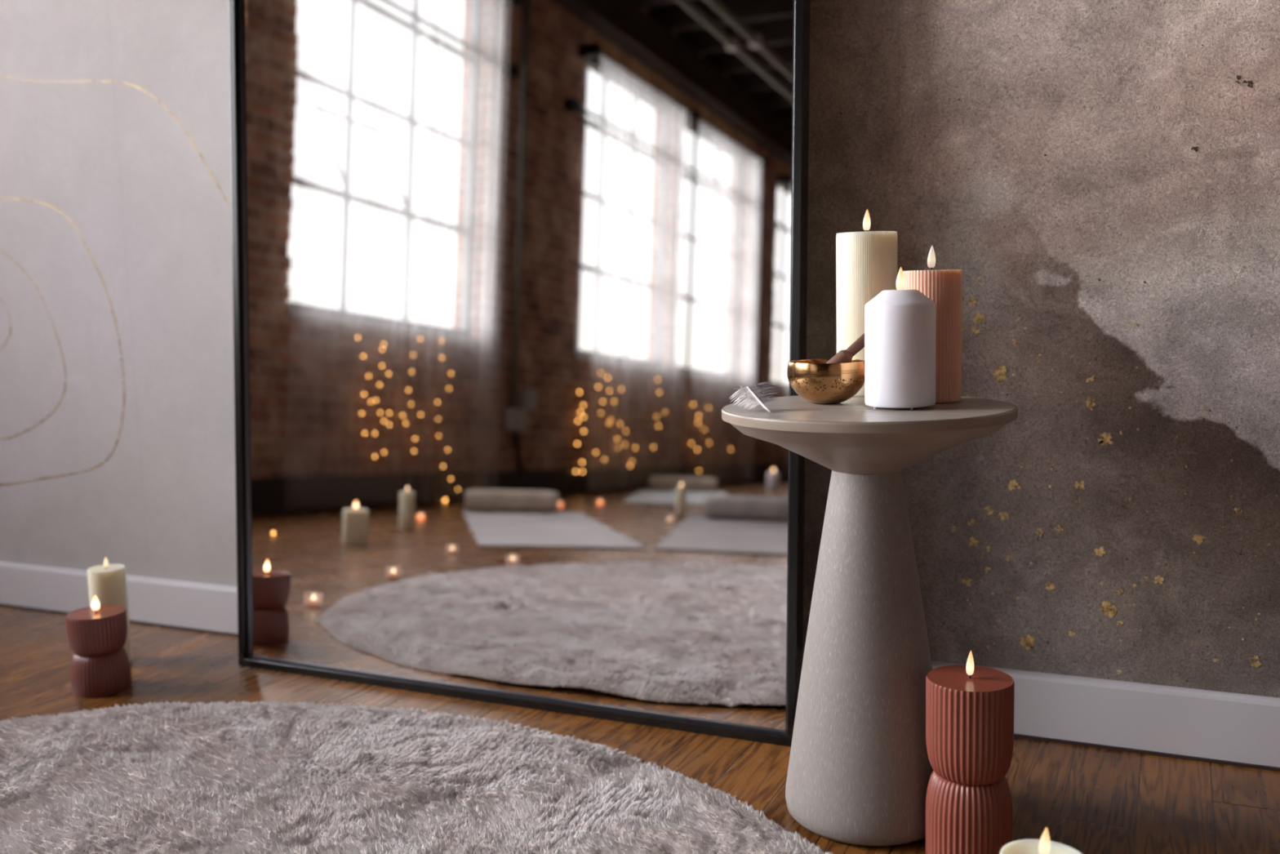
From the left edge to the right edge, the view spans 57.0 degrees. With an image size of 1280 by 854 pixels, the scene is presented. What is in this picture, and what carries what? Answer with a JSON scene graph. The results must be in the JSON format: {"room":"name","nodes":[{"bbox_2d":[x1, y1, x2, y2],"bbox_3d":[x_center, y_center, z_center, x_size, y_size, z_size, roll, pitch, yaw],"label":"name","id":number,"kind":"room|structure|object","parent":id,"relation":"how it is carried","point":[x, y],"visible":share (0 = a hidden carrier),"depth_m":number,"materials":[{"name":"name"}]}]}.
{"room":"exercise studio","nodes":[
{"label":"exercise studio","id":0,"kind":"room"},
{"bbox_2d":[0,0,1279,697],"bbox_3d":[0.862,-1.421,1.271,8.759,3.750,0.001,2,7,24],"label":"wall","id":1,"kind":"structure","parent":0,"point":[1100,178],"depth_m":1.61,"materials":[{"name":"paint"}]},
{"bbox_2d":[0,561,1279,771],"bbox_3d":[1.040,0.400,1.413,8.459,0.092,0.013,2,7,24],"label":"baseboard","id":2,"kind":"structure","parent":1,"relation":"attached to","point":[1183,721],"depth_m":1.61,"materials":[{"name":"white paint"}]},
{"bbox_2d":[0,605,1279,853],"bbox_3d":[-2.252,1.337,-5.268,9.259,0.080,15.600,2,7,24],"label":"floor","id":3,"kind":"structure","parent":0,"point":[1089,800],"depth_m":1.58,"materials":[{"name":"brown wood"}]},
{"bbox_2d":[65,595,132,697],"bbox_3d":[-0.889,0.353,1.936,0.091,0.158,0.091,-2,7,-4],"label":"candle","id":4,"kind":"object","parent":3,"relation":"on","point":[100,667],"visible":1,"depth_m":1.90,"materials":[{"name":"red wax"}]},
{"bbox_2d":[87,556,132,662],"bbox_3d":[-0.933,0.322,2.074,0.061,0.191,0.061,2,7,24],"label":"pillar candle","id":5,"kind":"object","parent":3,"relation":"on","point":[108,582],"visible":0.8,"depth_m":2.05,"materials":[{"name":"beige wax"}]},
{"bbox_2d":[0,699,832,853],"bbox_3d":[-0.642,0.527,0.893,1.914,0.044,1.911,-3,7,-12],"label":"round rug","id":6,"kind":"object","parent":3,"relation":"on","point":[271,777],"visible":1,"depth_m":1.47,"materials":[{"name":"beige carpet"}]},
{"bbox_2d":[228,0,810,746],"bbox_3d":[-0.232,-0.536,1.798,1.007,1.928,0.158,2,7,25],"label":"floor mirror","id":7,"kind":"object","parent":3,"relation":"on","point":[506,273],"visible":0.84,"depth_m":1.79,"materials":[{"name":"black mirror"}]},
{"bbox_2d":[721,395,1017,845],"bbox_3d":[0.267,0.220,1.387,0.333,0.492,0.333,-3,7,-16],"label":"side table","id":8,"kind":"object","parent":3,"relation":"on","point":[860,770],"visible":0.91,"depth_m":1.33,"materials":[{"name":"grey concrete"}]},
{"bbox_2d":[729,381,777,412],"bbox_3d":[0.129,-0.036,1.336,0.062,0.033,0.050,2,7,24],"label":"feather","id":9,"kind":"object","parent":8,"relation":"on","point":[752,394],"visible":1,"depth_m":1.34,"materials":[{"name":"white"}]},
{"bbox_2d":[786,358,864,404],"bbox_3d":[0.222,-0.053,1.400,0.094,0.050,0.094,2,7,24],"label":"bowl","id":10,"kind":"object","parent":8,"relation":"on","point":[818,381],"visible":0.95,"depth_m":1.36,"materials":[{"name":"gold metal"}]},
{"bbox_2d":[826,333,864,363],"bbox_3d":[0.253,-0.092,1.388,0.071,0.063,0.019,-1,7,5],"label":"mallet","id":11,"kind":"object","parent":10,"relation":"in","point":[846,355],"visible":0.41,"depth_m":1.38,"materials":[{"name":"brown wood"}]},
{"bbox_2d":[835,208,897,396],"bbox_3d":[0.287,-0.157,1.491,0.076,0.232,0.076,-7,9,-41],"label":"pillar candle","id":12,"kind":"object","parent":8,"relation":"on","point":[866,261],"visible":0.61,"depth_m":1.46,"materials":[{"name":"beige wax"}]},
{"bbox_2d":[864,266,936,410],"bbox_3d":[0.292,-0.100,1.324,0.078,0.157,0.078,2,7,24],"label":"pillar candle","id":13,"kind":"object","parent":8,"relation":"on","point":[900,324],"visible":1,"depth_m":1.29,"materials":[{"name":"white wax"}]},
{"bbox_2d":[902,245,962,404],"bbox_3d":[0.342,-0.121,1.387,0.070,0.182,0.070,2,7,24],"label":"pillar candle","id":14,"kind":"object","parent":8,"relation":"on","point":[944,287],"visible":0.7,"depth_m":1.36,"materials":[{"name":"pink wax"}]},
{"bbox_2d":[925,650,1014,853],"bbox_3d":[0.360,0.359,1.289,0.092,0.235,0.092,2,7,24],"label":"candle","id":15,"kind":"object","parent":3,"relation":"on","point":[970,707],"visible":1,"depth_m":1.25,"materials":[{"name":"red wax"}]},
{"bbox_2d":[999,826,1082,853],"bbox_3d":[0.361,0.429,1.056,0.076,0.149,0.076,2,7,24],"label":"pillar candle","id":16,"kind":"object","parent":3,"relation":"on","point":[1042,846],"visible":1,"depth_m":1.07,"materials":[{"name":"beige wax"}]}
]}

